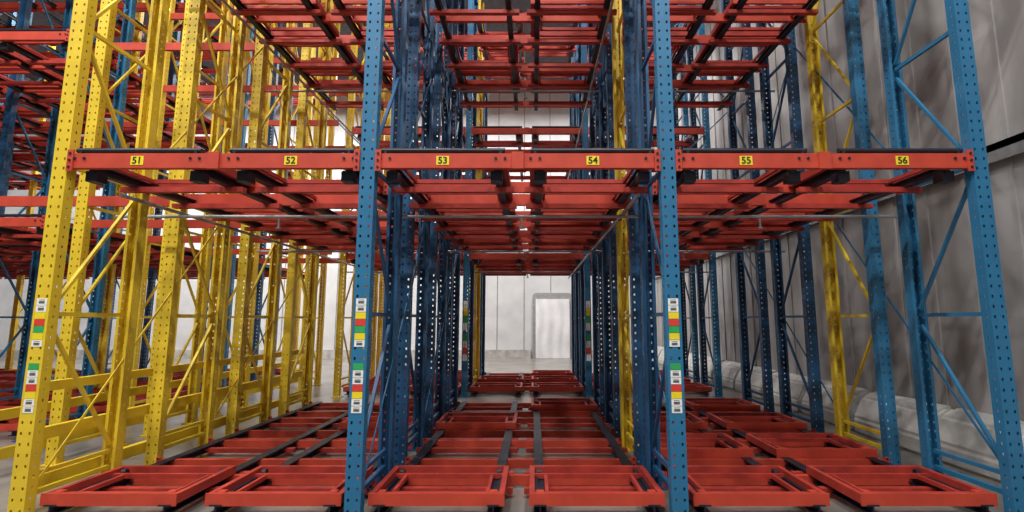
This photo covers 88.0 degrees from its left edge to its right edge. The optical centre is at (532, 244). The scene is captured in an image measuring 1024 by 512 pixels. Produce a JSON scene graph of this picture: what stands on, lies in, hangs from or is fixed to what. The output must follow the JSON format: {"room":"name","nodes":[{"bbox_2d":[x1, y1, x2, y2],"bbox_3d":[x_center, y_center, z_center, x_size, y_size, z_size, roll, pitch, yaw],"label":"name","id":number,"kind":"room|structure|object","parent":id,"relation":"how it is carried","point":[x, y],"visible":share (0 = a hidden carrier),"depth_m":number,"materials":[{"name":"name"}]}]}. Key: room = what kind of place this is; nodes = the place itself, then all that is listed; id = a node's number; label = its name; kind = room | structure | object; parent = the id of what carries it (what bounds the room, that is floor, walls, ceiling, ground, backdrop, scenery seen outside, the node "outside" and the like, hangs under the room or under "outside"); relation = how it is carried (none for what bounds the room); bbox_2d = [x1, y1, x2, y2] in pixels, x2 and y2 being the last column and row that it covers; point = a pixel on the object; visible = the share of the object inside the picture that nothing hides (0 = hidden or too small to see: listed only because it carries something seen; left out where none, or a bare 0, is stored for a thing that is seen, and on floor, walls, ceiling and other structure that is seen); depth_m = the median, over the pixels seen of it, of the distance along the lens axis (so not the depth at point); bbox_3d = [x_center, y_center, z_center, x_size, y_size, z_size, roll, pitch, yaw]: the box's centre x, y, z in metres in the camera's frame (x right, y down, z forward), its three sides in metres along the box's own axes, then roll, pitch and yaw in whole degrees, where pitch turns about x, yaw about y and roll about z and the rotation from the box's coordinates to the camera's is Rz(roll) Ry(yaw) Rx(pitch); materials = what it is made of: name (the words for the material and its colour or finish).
{"room":"warehouse","nodes":[
{"label":"warehouse","id":0,"kind":"room"},
{"bbox_2d":[0,89,651,357],"bbox_3d":[-9.475,-1.135,23.385,29.050,12.000,0.210,0,-8,0],"label":"wall","id":1,"kind":"structure","parent":0,"point":[509,299],"depth_m":22.85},
{"bbox_2d":[0,350,636,357],"bbox_3d":[-9.715,4.612,22.424,28.570,0.350,0.078,0,-8,0],"label":"trim","id":2,"kind":"structure","parent":1,"relation":"attached to","point":[325,353],"depth_m":22.39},
{"bbox_2d":[533,293,571,357],"bbox_3d":[0.830,3.417,22.544,1.700,2.750,0.160,0,-8,0],"label":"door","id":3,"kind":"structure","parent":1,"relation":"in","point":[536,295],"depth_m":22.58,"materials":[{"name":"metal"}]},
{"bbox_2d":[536,299,569,357],"bbox_3d":[0.830,3.517,22.357,1.440,2.480,0.141,0,-8,0],"label":"door curtain","id":4,"kind":"object","parent":3,"relation":"hanging from","point":[552,315],"visible":1,"depth_m":22.35,"materials":[{"name":"plastic"}]},
{"bbox_2d":[0,0,675,88],"bbox_3d":[-9.325,-9.261,9.491,29.350,0.200,30.200,0,-8,0],"label":"ceiling","id":5,"kind":"structure","parent":0,"point":[38,19],"depth_m":19.03,"materials":[{"name":"metal"}]},
{"bbox_2d":[0,358,1009,511],"bbox_3d":[-9.325,2.818,7.782,29.350,0.200,30.200,0,-8,0],"label":"floor","id":6,"kind":"structure","parent":0,"point":[518,501],"depth_m":6.37,"materials":[{"name":"concrete"}]},
{"bbox_2d":[0,0,324,441],"bbox_3d":[-13.550,-1.901,12.242,13.700,10.405,9.090,0,-8,0],"label":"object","id":7,"kind":"object","parent":6,"relation":"on","point":[14,255],"visible":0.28,"depth_m":10.34,"materials":[{"name":"yellow paint"}]},
{"bbox_2d":[0,381,14,388],"bbox_3d":[-11.525,3.157,12.040,1.100,0.098,0.872,0,-8,0],"label":"cart","id":8,"kind":"object","parent":7,"relation":"on","point":[9,384],"visible":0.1,"depth_m":11.62,"materials":[{"name":"red paint"}]},
{"bbox_2d":[0,49,29,64],"bbox_3d":[-8.825,-3.063,8.376,1.100,0.098,0.872,0,-8,0],"label":"cart","id":9,"kind":"object","parent":7,"relation":"on","point":[16,55],"visible":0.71,"depth_m":8.54,"materials":[{"name":"red paint"}]},
{"bbox_2d":[0,131,48,143],"bbox_3d":[-11.525,-2.508,12.297,1.100,0.098,0.872,0,-8,0],"label":"cart","id":10,"kind":"object","parent":7,"relation":"on","point":[15,132],"visible":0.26,"depth_m":12.00,"materials":[{"name":"red paint"}]},
{"bbox_2d":[0,399,51,409],"bbox_3d":[-8.825,2.737,9.070,1.100,0.098,0.872,0,-8,0],"label":"cart","id":11,"kind":"object","parent":7,"relation":"on","point":[6,401],"visible":0.29,"depth_m":9.31,"materials":[{"name":"red paint"}]},
{"bbox_2d":[0,390,52,397],"bbox_3d":[-10.175,2.947,10.555,1.100,0.098,0.872,0,-8,0],"label":"cart","id":12,"kind":"object","parent":7,"relation":"on","point":[3,394],"visible":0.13,"depth_m":10.13,"materials":[{"name":"red paint"}]},
{"bbox_2d":[0,374,53,380],"bbox_3d":[-12.875,3.367,13.526,1.100,0.098,0.872,0,-8,0],"label":"cart","id":13,"kind":"object","parent":7,"relation":"on","point":[6,377],"visible":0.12,"depth_m":13.10,"materials":[{"name":"red paint"}]},
{"bbox_2d":[0,93,54,112],"bbox_3d":[-10.175,-2.785,10.336,1.100,0.098,0.872,0,-8,0],"label":"cart","id":14,"kind":"object","parent":7,"relation":"on","point":[24,96],"visible":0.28,"depth_m":10.34,"materials":[{"name":"red paint"}]},
{"bbox_2d":[0,368,55,374],"bbox_3d":[-14.225,3.578,15.011,1.100,0.098,0.872,0,-8,0],"label":"cart","id":15,"kind":"object","parent":7,"relation":"on","point":[14,372],"visible":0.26,"depth_m":14.58,"materials":[{"name":"red paint"}]},
{"bbox_2d":[0,70,63,87],"bbox_3d":[-8.825,-2.924,9.356,1.100,0.098,0.872,0,-8,0],"label":"cart","id":16,"kind":"object","parent":7,"relation":"on","point":[51,73],"visible":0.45,"depth_m":9.17,"materials":[{"name":"red paint"}]},
{"bbox_2d":[0,413,74,430],"bbox_3d":[-7.475,2.527,7.585,1.100,0.098,0.872,0,-8,0],"label":"cart","id":17,"kind":"object","parent":7,"relation":"on","point":[3,427],"visible":0.09,"depth_m":7.16,"materials":[{"name":"red paint"}]},
{"bbox_2d":[1,223,94,232],"bbox_3d":[-7.475,-0.280,7.982,1.100,0.098,0.872,0,-8,0],"label":"cart","id":18,"kind":"object","parent":7,"relation":"on","point":[30,230],"visible":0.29,"depth_m":8.22,"materials":[{"name":"red paint"}]},
{"bbox_2d":[12,42,114,64],"bbox_3d":[-7.475,-3.063,8.376,1.100,0.098,0.872,0,-8,0],"label":"cart","id":19,"kind":"object","parent":7,"relation":"on","point":[21,44],"visible":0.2,"depth_m":8.23,"materials":[{"name":"red paint"}]},
{"bbox_2d":[49,388,108,398],"bbox_3d":[-8.825,2.947,10.555,1.100,0.098,0.872,0,-8,0],"label":"cart","id":20,"kind":"object","parent":7,"relation":"on","point":[75,392],"visible":0.14,"depth_m":10.73,"materials":[{"name":"red paint"}]},
{"bbox_2d":[35,93,125,112],"bbox_3d":[-8.825,-2.785,10.336,1.100,0.098,0.872,0,-8,0],"label":"cart","id":21,"kind":"object","parent":7,"relation":"on","point":[45,95],"visible":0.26,"depth_m":9.95,"materials":[{"name":"red paint"}]},
{"bbox_2d":[68,231,124,240],"bbox_3d":[-7.475,-0.142,8.962,1.100,0.098,0.872,0,-8,0],"label":"cart","id":22,"kind":"object","parent":7,"relation":"on","point":[115,235],"visible":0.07,"depth_m":8.90,"materials":[{"name":"red paint"}]},
{"bbox_2d":[49,399,145,411],"bbox_3d":[-7.475,2.737,9.070,1.100,0.098,0.872,0,-8,0],"label":"cart","id":23,"kind":"object","parent":7,"relation":"on","point":[97,408],"visible":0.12,"depth_m":8.64,"materials":[{"name":"red paint"}]},
{"bbox_2d":[62,70,145,87],"bbox_3d":[-7.475,-2.924,9.356,1.100,0.098,0.872,0,-8,0],"label":"cart","id":24,"kind":"object","parent":7,"relation":"on","point":[134,76],"visible":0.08,"depth_m":9.28,"materials":[{"name":"red paint"}]},
{"bbox_2d":[89,14,143,36],"bbox_3d":[-10.175,-5.250,12.685,1.100,0.098,0.872,0,-8,0],"label":"cart","id":25,"kind":"object","parent":7,"relation":"on","point":[116,34],"visible":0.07,"depth_m":13.06,"materials":[{"name":"red paint"}]},
{"bbox_2d":[106,380,172,387],"bbox_3d":[-8.825,3.157,12.040,1.100,0.098,0.872,0,-8,0],"label":"cart","id":26,"kind":"object","parent":7,"relation":"on","point":[139,382],"visible":0.04,"depth_m":12.28,"materials":[{"name":"red paint"}]},
{"bbox_2d":[110,93,175,112],"bbox_3d":[-7.475,-2.785,10.336,1.100,0.098,0.872,0,-8,0],"label":"cart","id":27,"kind":"object","parent":7,"relation":"on","point":[129,95],"visible":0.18,"depth_m":10.05,"materials":[{"name":"red paint"}]},
{"bbox_2d":[122,131,172,143],"bbox_3d":[-8.825,-2.508,12.297,1.100,0.098,0.872,0,-8,0],"label":"cart","id":28,"kind":"object","parent":7,"relation":"on","point":[128,133],"visible":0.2,"depth_m":12.00,"materials":[{"name":"red paint"}]},
{"bbox_2d":[135,388,187,398],"bbox_3d":[-7.475,2.947,10.555,1.100,0.098,0.872,0,-8,0],"label":"cart","id":29,"kind":"object","parent":7,"relation":"on","point":[184,391],"visible":0.16,"depth_m":10.41,"materials":[{"name":"red paint"}]},
{"bbox_2d":[158,112,211,124],"bbox_3d":[-7.475,-2.647,11.316,1.100,0.098,0.872,0,-8,0],"label":"cart","id":30,"kind":"object","parent":7,"relation":"on","point":[205,119],"visible":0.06,"depth_m":11.24,"materials":[{"name":"red paint"}]},
{"bbox_2d":[0,0,361,488],"bbox_3d":[-5.450,-2.290,9.510,2.560,10.400,8.990,0,-8,0],"label":"rack","id":31,"kind":"object","parent":6,"relation":"on","point":[59,427],"visible":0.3,"depth_m":7.61,"materials":[{"name":"metal"}]},
{"bbox_2d":[7,0,1023,511],"bbox_3d":[-0.200,-2.173,10.317,8.800,10.405,11.002,0,-8,0],"label":"rack","id":32,"kind":"object","parent":6,"relation":"on","point":[639,237],"visible":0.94,"depth_m":5.88,"materials":[{"name":"metal"}]},
{"bbox_2d":[39,465,235,505],"bbox_3d":[-3.433,2.120,4.713,1.100,0.098,0.872,0,-8,0],"label":"cart","id":33,"kind":"object","parent":32,"relation":"on","point":[79,493],"visible":1,"depth_m":4.55,"materials":[{"name":"red paint"}]},
{"bbox_2d":[113,170,255,187],"bbox_3d":[-3.433,-0.687,5.111,1.100,0.098,0.872,0,-8,0],"label":"cart","id":34,"kind":"object","parent":32,"relation":"on","point":[232,174],"visible":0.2,"depth_m":5.35,"materials":[{"name":"red paint"}]},
{"bbox_2d":[222,206,328,222],"bbox_3d":[-3.433,-0.409,7.071,1.100,0.098,0.872,0,-8,0],"label":"cart","id":35,"kind":"object","parent":32,"relation":"on","point":[237,211],"visible":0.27,"depth_m":6.81,"materials":[{"name":"red paint"}]},
{"bbox_2d":[204,465,372,505],"bbox_3d":[-2.100,2.120,4.713,1.100,0.098,0.872,0,-8,0],"label":"cart","id":36,"kind":"object","parent":32,"relation":"on","point":[234,492],"visible":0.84,"depth_m":4.42,"materials":[{"name":"red paint"}]},
{"bbox_2d":[240,0,339,36],"bbox_3d":[-3.433,-3.192,7.465,1.100,0.098,0.872,0,-8,0],"label":"cart","id":37,"kind":"object","parent":32,"relation":"on","point":[250,4],"visible":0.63,"depth_m":7.53,"materials":[{"name":"red paint"}]},
{"bbox_2d":[284,228,352,233],"bbox_3d":[-3.433,-0.271,8.051,1.100,0.098,0.872,0,-8,0],"label":"cart","id":38,"kind":"object","parent":32,"relation":"on","point":[290,232],"visible":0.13,"depth_m":8.43,"materials":[{"name":"red paint"}]},
{"bbox_2d":[258,170,383,187],"bbox_3d":[-2.100,-0.687,5.111,1.100,0.098,0.872,0,-8,0],"label":"cart","id":39,"kind":"object","parent":32,"relation":"on","point":[288,182],"visible":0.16,"depth_m":5.36,"materials":[{"name":"red paint"}]},
{"bbox_2d":[282,45,360,67],"bbox_3d":[-3.433,-3.053,8.445,1.100,0.098,0.872,0,-8,0],"label":"cart","id":40,"kind":"object","parent":32,"relation":"on","point":[347,49],"visible":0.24,"depth_m":8.52,"materials":[{"name":"red paint"}]},
{"bbox_2d":[307,73,375,92],"bbox_3d":[-3.433,-2.914,9.425,1.100,0.098,0.872,0,-8,0],"label":"cart","id":41,"kind":"object","parent":32,"relation":"on","point":[312,75],"visible":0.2,"depth_m":9.18,"materials":[{"name":"red paint"}]},
{"bbox_2d":[300,193,393,199],"bbox_3d":[-2.100,-0.548,6.091,1.100,0.098,0.872,0,-8,0],"label":"cart","id":42,"kind":"object","parent":32,"relation":"on","point":[311,195],"visible":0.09,"depth_m":5.83,"materials":[{"name":"red paint"}]},
{"bbox_2d":[333,0,428,36],"bbox_3d":[-2.100,-3.192,7.465,1.100,0.098,0.872,0,-8,0],"label":"cart","id":43,"kind":"object","parent":32,"relation":"on","point":[349,4],"visible":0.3,"depth_m":7.17,"materials":[{"name":"red paint"}]},
{"bbox_2d":[339,412,430,429],"bbox_3d":[-2.100,2.541,7.684,1.100,0.098,0.872,0,-8,0],"label":"cart","id":44,"kind":"object","parent":32,"relation":"on","point":[344,424],"visible":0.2,"depth_m":7.26,"materials":[{"name":"red paint"}]},
{"bbox_2d":[373,398,437,410],"bbox_3d":[-2.100,2.751,9.169,1.100,0.098,0.872,0,-8,0],"label":"cart","id":45,"kind":"object","parent":32,"relation":"on","point":[376,406],"visible":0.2,"depth_m":8.74,"materials":[{"name":"red paint"}]},
{"bbox_2d":[382,73,445,92],"bbox_3d":[-2.100,-2.914,9.425,1.100,0.098,0.872,0,-8,0],"label":"cart","id":46,"kind":"object","parent":32,"relation":"on","point":[389,75],"visible":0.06,"depth_m":9.20,"materials":[{"name":"red paint"}]},
{"bbox_2d":[368,465,508,505],"bbox_3d":[-0.783,2.120,4.713,1.100,0.098,0.872,0,-8,0],"label":"cart","id":47,"kind":"object","parent":32,"relation":"on","point":[380,495],"visible":1,"depth_m":4.46,"materials":[{"name":"red paint"}]},
{"bbox_2d":[388,170,510,186],"bbox_3d":[-0.783,-0.687,5.111,1.100,0.098,0.872,0,-8,0],"label":"cart","id":48,"kind":"object","parent":32,"relation":"on","point":[506,176],"visible":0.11,"depth_m":5.36,"materials":[{"name":"red paint"}]},
{"bbox_2d":[422,193,512,199],"bbox_3d":[-0.783,-0.548,6.091,1.100,0.098,0.872,0,-8,0],"label":"cart","id":49,"kind":"object","parent":32,"relation":"on","point":[509,195],"visible":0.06,"depth_m":5.83,"materials":[{"name":"red paint"}]},
{"bbox_2d":[436,209,516,222],"bbox_3d":[-0.783,-0.409,7.071,1.100,0.098,0.872,0,-8,0],"label":"cart","id":50,"kind":"object","parent":32,"relation":"on","point":[442,211],"visible":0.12,"depth_m":6.78,"materials":[{"name":"red paint"}]},
{"bbox_2d":[436,412,517,429],"bbox_3d":[-0.783,2.541,7.684,1.100,0.098,0.872,0,-8,0],"label":"cart","id":51,"kind":"object","parent":32,"relation":"on","point":[442,423],"visible":0.99,"depth_m":7.26,"materials":[{"name":"red paint"}]},
{"bbox_2d":[446,45,518,62],"bbox_3d":[-0.783,-3.053,8.445,1.100,0.098,0.872,0,-8,0],"label":"cart","id":52,"kind":"object","parent":32,"relation":"on","point":[456,46],"visible":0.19,"depth_m":8.47,"materials":[{"name":"red paint"}]},
{"bbox_2d":[455,231,517,233],"bbox_3d":[-0.783,-0.271,8.051,1.100,0.098,0.872,0,-8,0],"label":"cart","id":53,"kind":"object","parent":32,"relation":"on","point":[457,232],"visible":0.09,"depth_m":8.43,"materials":[{"name":"red paint"}]},
{"bbox_2d":[455,73,519,92],"bbox_3d":[-0.783,-2.914,9.425,1.100,0.098,0.872,0,-8,0],"label":"cart","id":54,"kind":"object","parent":32,"relation":"on","point":[464,74],"visible":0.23,"depth_m":9.26,"materials":[{"name":"red paint"}]},
{"bbox_2d":[531,231,593,233],"bbox_3d":[0.519,-0.271,8.051,1.100,0.098,0.872,0,-8,0],"label":"cart","id":55,"kind":"object","parent":32,"relation":"on","point":[532,232],"visible":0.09,"depth_m":8.43,"materials":[{"name":"red paint"}]},
{"bbox_2d":[531,73,595,92],"bbox_3d":[0.519,-2.914,9.425,1.100,0.098,0.872,0,-8,0],"label":"cart","id":56,"kind":"object","parent":32,"relation":"on","point":[532,74],"visible":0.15,"depth_m":9.29,"materials":[{"name":"red paint"}]},
{"bbox_2d":[531,398,597,410],"bbox_3d":[0.519,2.751,9.169,1.100,0.098,0.872,0,-8,0],"label":"cart","id":57,"kind":"object","parent":32,"relation":"on","point":[592,405],"visible":0.98,"depth_m":8.83,"materials":[{"name":"red paint"}]},
{"bbox_2d":[531,209,608,222],"bbox_3d":[0.519,-0.409,7.071,1.100,0.098,0.872,0,-8,0],"label":"cart","id":58,"kind":"object","parent":32,"relation":"on","point":[602,211],"visible":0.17,"depth_m":6.78,"materials":[{"name":"red paint"}]},
{"bbox_2d":[531,0,613,36],"bbox_3d":[0.519,-3.192,7.465,1.100,0.098,0.872,0,-8,0],"label":"cart","id":59,"kind":"object","parent":32,"relation":"on","point":[544,4],"visible":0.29,"depth_m":7.56,"materials":[{"name":"red paint"}]},
{"bbox_2d":[530,193,619,199],"bbox_3d":[0.519,-0.548,6.091,1.100,0.098,0.872,0,-8,0],"label":"cart","id":60,"kind":"object","parent":32,"relation":"on","point":[532,195],"visible":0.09,"depth_m":5.83,"materials":[{"name":"red paint"}]},
{"bbox_2d":[530,170,648,186],"bbox_3d":[0.519,-0.687,5.111,1.100,0.098,0.872,0,-8,0],"label":"cart","id":61,"kind":"object","parent":32,"relation":"on","point":[548,182],"visible":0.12,"depth_m":5.36,"materials":[{"name":"red paint"}]},
{"bbox_2d":[529,465,665,505],"bbox_3d":[0.519,2.120,4.713,1.100,0.098,0.872,0,-8,0],"label":"cart","id":62,"kind":"object","parent":32,"relation":"on","point":[654,495],"visible":1,"depth_m":4.46,"materials":[{"name":"red paint"}]},
{"bbox_2d":[619,45,688,62],"bbox_3d":[1.847,-3.053,8.445,1.100,0.098,0.872,0,-8,0],"label":"cart","id":63,"kind":"object","parent":32,"relation":"on","point":[676,46],"visible":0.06,"depth_m":8.36,"materials":[{"name":"red paint"}]},
{"bbox_2d":[627,412,707,429],"bbox_3d":[1.847,2.541,7.684,1.100,0.098,0.872,0,-8,0],"label":"cart","id":64,"kind":"object","parent":32,"relation":"on","point":[693,422],"visible":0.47,"depth_m":7.26,"materials":[{"name":"red paint"}]},
{"bbox_2d":[622,0,713,36],"bbox_3d":[1.847,-3.192,7.465,1.100,0.098,0.872,0,-8,0],"label":"cart","id":65,"kind":"object","parent":32,"relation":"on","point":[673,4],"visible":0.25,"depth_m":7.18,"materials":[{"name":"red paint"}]},
{"bbox_2d":[627,209,715,222],"bbox_3d":[1.847,-0.409,7.071,1.100,0.098,0.872,0,-8,0],"label":"cart","id":66,"kind":"object","parent":32,"relation":"on","point":[703,211],"visible":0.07,"depth_m":6.78,"materials":[{"name":"red paint"}]},
{"bbox_2d":[647,193,741,199],"bbox_3d":[1.847,-0.548,6.091,1.100,0.098,0.872,0,-8,0],"label":"cart","id":67,"kind":"object","parent":32,"relation":"on","point":[731,195],"visible":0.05,"depth_m":5.83,"materials":[{"name":"red paint"}]},
{"bbox_2d":[637,433,753,457],"bbox_3d":[1.847,2.330,6.199,1.100,0.098,0.872,0,-8,0],"label":"cart","id":68,"kind":"object","parent":32,"relation":"on","point":[733,448],"visible":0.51,"depth_m":5.82,"materials":[{"name":"red paint"}]},
{"bbox_2d":[676,73,744,92],"bbox_3d":[3.203,-2.914,9.425,1.100,0.098,0.872,0,-8,0],"label":"cart","id":69,"kind":"object","parent":32,"relation":"on","point":[687,75],"visible":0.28,"depth_m":9.28,"materials":[{"name":"red paint"}]},
{"bbox_2d":[657,170,779,186],"bbox_3d":[1.847,-0.687,5.111,1.100,0.098,0.872,0,-8,0],"label":"cart","id":70,"kind":"object","parent":32,"relation":"on","point":[699,182],"visible":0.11,"depth_m":5.36,"materials":[{"name":"red paint"}]},
{"bbox_2d":[685,398,760,410],"bbox_3d":[3.203,2.751,9.169,1.100,0.098,0.872,0,-8,0],"label":"cart","id":71,"kind":"object","parent":32,"relation":"on","point":[693,403],"visible":0.89,"depth_m":8.87,"materials":[{"name":"red paint"}]},
{"bbox_2d":[691,45,768,67],"bbox_3d":[3.203,-3.053,8.445,1.100,0.098,0.872,0,-8,0],"label":"cart","id":72,"kind":"object","parent":32,"relation":"on","point":[704,48],"visible":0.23,"depth_m":8.51,"materials":[{"name":"red paint"}]},
{"bbox_2d":[699,228,766,233],"bbox_3d":[3.203,-0.271,8.051,1.100,0.098,0.872,0,-8,0],"label":"cart","id":73,"kind":"object","parent":32,"relation":"on","point":[700,232],"visible":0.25,"depth_m":8.43,"materials":[{"name":"red paint"}]},
{"bbox_2d":[667,465,829,505],"bbox_3d":[1.847,2.120,4.713,1.100,0.098,0.872,0,-8,0],"label":"cart","id":74,"kind":"object","parent":32,"relation":"on","point":[802,492],"visible":0.84,"depth_m":4.46,"materials":[{"name":"red paint"}]},
{"bbox_2d":[706,412,806,429],"bbox_3d":[3.203,2.541,7.684,1.100,0.098,0.872,0,-8,0],"label":"cart","id":75,"kind":"object","parent":32,"relation":"on","point":[785,422],"visible":1,"depth_m":7.45,"materials":[{"name":"red paint"}]},
{"bbox_2d":[711,0,807,36],"bbox_3d":[3.203,-3.192,7.465,1.100,0.098,0.872,0,-8,0],"label":"cart","id":76,"kind":"object","parent":32,"relation":"on","point":[750,4],"visible":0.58,"depth_m":7.54,"materials":[{"name":"red paint"}]},
{"bbox_2d":[720,206,824,222],"bbox_3d":[3.203,-0.409,7.071,1.100,0.098,0.872,0,-8,0],"label":"cart","id":77,"kind":"object","parent":32,"relation":"on","point":[736,211],"visible":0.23,"depth_m":6.81,"materials":[{"name":"red paint"}]},
{"bbox_2d":[745,433,877,457],"bbox_3d":[3.203,2.330,6.199,1.100,0.098,0.872,0,-8,0],"label":"cart","id":78,"kind":"object","parent":32,"relation":"on","point":[850,448],"visible":1,"depth_m":6.02,"materials":[{"name":"red paint"}]},
{"bbox_2d":[788,170,927,187],"bbox_3d":[3.203,-0.687,5.111,1.100,0.098,0.872,0,-8,0],"label":"cart","id":79,"kind":"object","parent":32,"relation":"on","point":[806,175],"visible":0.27,"depth_m":5.35,"materials":[{"name":"red paint"}]},
{"bbox_2d":[806,465,997,505],"bbox_3d":[3.203,2.120,4.713,1.100,0.098,0.872,0,-8,0],"label":"cart","id":80,"kind":"object","parent":32,"relation":"on","point":[957,493],"visible":1,"depth_m":4.54,"materials":[{"name":"red paint"}]},
{"bbox_2d":[330,0,724,397],"bbox_3d":[-0.110,-1.691,13.727,8.180,10.405,4.090,0,-8,0],"label":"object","id":81,"kind":"object","parent":6,"relation":"on","point":[473,338],"visible":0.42,"depth_m":12.27,"materials":[{"name":"yellow paint"}]},
{"bbox_2d":[343,382,385,391],"bbox_3d":[-3.433,3.087,11.545,1.100,0.098,0.872,0,-8,0],"label":"cart","id":82,"kind":"object","parent":81,"relation":"on","point":[371,384],"visible":0.19,"depth_m":11.12,"materials":[{"name":"red paint"}]},
{"bbox_2d":[469,382,522,391],"bbox_3d":[-0.783,3.087,11.545,1.100,0.098,0.872,0,-8,0],"label":"cart","id":83,"kind":"object","parent":81,"relation":"on","point":[476,386],"visible":1,"depth_m":11.17,"materials":[{"name":"red paint"}]},
{"bbox_2d":[474,134,522,142],"bbox_3d":[-0.783,-2.502,12.336,1.100,0.098,0.872,0,-8,0],"label":"cart","id":84,"kind":"object","parent":81,"relation":"on","point":[483,141],"visible":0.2,"depth_m":12.58,"materials":[{"name":"red paint"}]},
{"bbox_2d":[474,259,522,260],"bbox_3d":[-0.783,0.280,11.943,1.100,0.098,0.872,0,-8,0],"label":"cart","id":85,"kind":"object","parent":81,"relation":"on","point":[474,259],"visible":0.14,"depth_m":12.18,"materials":[{"name":"red paint"}]},
{"bbox_2d":[477,376,523,381],"bbox_3d":[-0.783,3.297,13.030,1.100,0.098,0.872,0,-8,0],"label":"cart","id":86,"kind":"object","parent":81,"relation":"on","point":[481,378],"visible":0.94,"depth_m":12.61,"materials":[{"name":"red paint"}]},
{"bbox_2d":[477,23,523,32],"bbox_3d":[-0.783,-5.245,12.724,1.100,0.098,0.872,0,-8,0],"label":"cart","id":87,"kind":"object","parent":81,"relation":"on","point":[522,31],"visible":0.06,"depth_m":12.85,"materials":[{"name":"red paint"}]},
{"bbox_2d":[481,45,523,56],"bbox_3d":[-0.783,-5.106,13.705,1.100,0.098,0.872,0,-8,0],"label":"cart","id":88,"kind":"object","parent":81,"relation":"on","point":[489,54],"visible":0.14,"depth_m":14.05,"materials":[{"name":"red paint"}]},
{"bbox_2d":[483,57,524,73],"bbox_3d":[-0.783,-4.967,14.685,1.100,0.098,0.872,0,-8,0],"label":"cart","id":89,"kind":"object","parent":81,"relation":"on","point":[489,58],"visible":0.16,"depth_m":14.25,"materials":[{"name":"red paint"}]},
{"bbox_2d":[532,370,572,375],"bbox_3d":[0.519,3.507,14.516,1.100,0.098,0.872,0,-8,0],"label":"cart","id":90,"kind":"object","parent":81,"relation":"on","point":[534,372],"visible":0.99,"depth_m":14.09,"materials":[{"name":"red paint"}]},
{"bbox_2d":[532,45,574,56],"bbox_3d":[0.519,-5.106,13.705,1.100,0.098,0.872,0,-8,0],"label":"cart","id":91,"kind":"object","parent":81,"relation":"on","point":[541,54],"visible":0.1,"depth_m":14.09,"materials":[{"name":"red paint"}]},
{"bbox_2d":[532,376,577,381],"bbox_3d":[0.519,3.297,13.030,1.100,0.098,0.872,0,-8,0],"label":"cart","id":92,"kind":"object","parent":81,"relation":"on","point":[534,378],"visible":0.89,"depth_m":12.61,"materials":[{"name":"red paint"}]},
{"bbox_2d":[532,134,579,142],"bbox_3d":[0.519,-2.502,12.336,1.100,0.098,0.872,0,-8,0],"label":"cart","id":93,"kind":"object","parent":81,"relation":"on","point":[538,141],"visible":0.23,"depth_m":12.55,"materials":[{"name":"red paint"}]},
{"bbox_2d":[532,259,579,260],"bbox_3d":[0.519,0.280,11.943,1.100,0.098,0.872,0,-8,0],"label":"cart","id":94,"kind":"object","parent":81,"relation":"on","point":[532,259],"visible":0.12,"depth_m":12.18,"materials":[{"name":"red paint"}]},
{"bbox_2d":[532,382,583,391],"bbox_3d":[0.519,3.087,11.545,1.100,0.098,0.872,0,-8,0],"label":"cart","id":95,"kind":"object","parent":81,"relation":"on","point":[536,386],"visible":1,"depth_m":11.12,"materials":[{"name":"red paint"}]},
{"bbox_2d":[653,382,711,391],"bbox_3d":[3.203,3.087,11.545,1.100,0.098,0.872,0,-8,0],"label":"cart","id":96,"kind":"object","parent":81,"relation":"on","point":[688,386],"visible":0.5,"depth_m":11.12,"materials":[{"name":"red paint"}]},
{"bbox_2d":[686,353,704,376],"bbox_3d":[4.815,3.568,15.867,0.420,0.580,1.420,0,-8,0],"label":"curb","id":97,"kind":"object","parent":6,"relation":"on","point":[690,365],"visible":0.21,"depth_m":15.68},
{"bbox_2d":[699,356,724,382],"bbox_3d":[4.815,3.358,14.381,0.420,0.580,1.420,0,-8,0],"label":"curb","id":98,"kind":"object","parent":6,"relation":"on","point":[709,360],"visible":0.32,"depth_m":13.98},
{"bbox_2d":[713,360,746,389],"bbox_3d":[4.815,3.148,12.896,0.420,0.580,1.420,0,-8,0],"label":"curb","id":99,"kind":"object","parent":6,"relation":"on","point":[730,370],"visible":0.57,"depth_m":12.63,"materials":[{"name":"concrete"}]},
{"bbox_2d":[735,365,777,399],"bbox_3d":[4.815,2.938,11.411,0.420,0.580,1.420,0,-8,0],"label":"curb","id":100,"kind":"object","parent":6,"relation":"on","point":[756,377],"visible":0.44,"depth_m":11.17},
{"bbox_2d":[766,372,813,412],"bbox_3d":[4.815,2.728,9.926,0.420,0.580,1.420,0,-8,0],"label":"curb","id":101,"kind":"object","parent":6,"relation":"on","point":[797,387],"visible":0.32,"depth_m":9.56,"materials":[{"name":"concrete"}]},
{"bbox_2d":[801,380,871,430],"bbox_3d":[4.815,2.518,8.441,0.420,0.580,1.420,0,-8,0],"label":"curb","id":102,"kind":"object","parent":6,"relation":"on","point":[828,409],"visible":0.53,"depth_m":8.24,"materials":[{"name":"concrete"}]},
{"bbox_2d":[854,391,953,456],"bbox_3d":[4.815,2.307,6.955,0.420,0.580,1.420,0,-8,0],"label":"curb","id":103,"kind":"object","parent":6,"relation":"on","point":[867,412],"visible":0.56,"depth_m":6.81,"materials":[{"name":"concrete"}]},
{"bbox_2d":[935,408,1023,482],"bbox_3d":[4.815,2.097,5.470,0.420,0.580,1.420,0,-8,0],"label":"curb","id":104,"kind":"object","parent":6,"relation":"on","point":[959,436],"visible":0.55,"depth_m":5.71,"materials":[{"name":"concrete"}]},
{"bbox_2d":[644,0,1023,420],"bbox_3d":[5.140,-3.243,8.488,0.220,12.000,29.900,0,-8,0],"label":"wall","id":105,"kind":"structure","parent":0,"point":[997,26],"depth_m":7.21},
{"bbox_2d":[649,132,1023,277],"bbox_3d":[4.985,-0.018,12.577,0.070,0.200,20.900,0,-8,0],"label":"trim","id":106,"kind":"structure","parent":105,"relation":"attached to","point":[1013,145],"depth_m":5.61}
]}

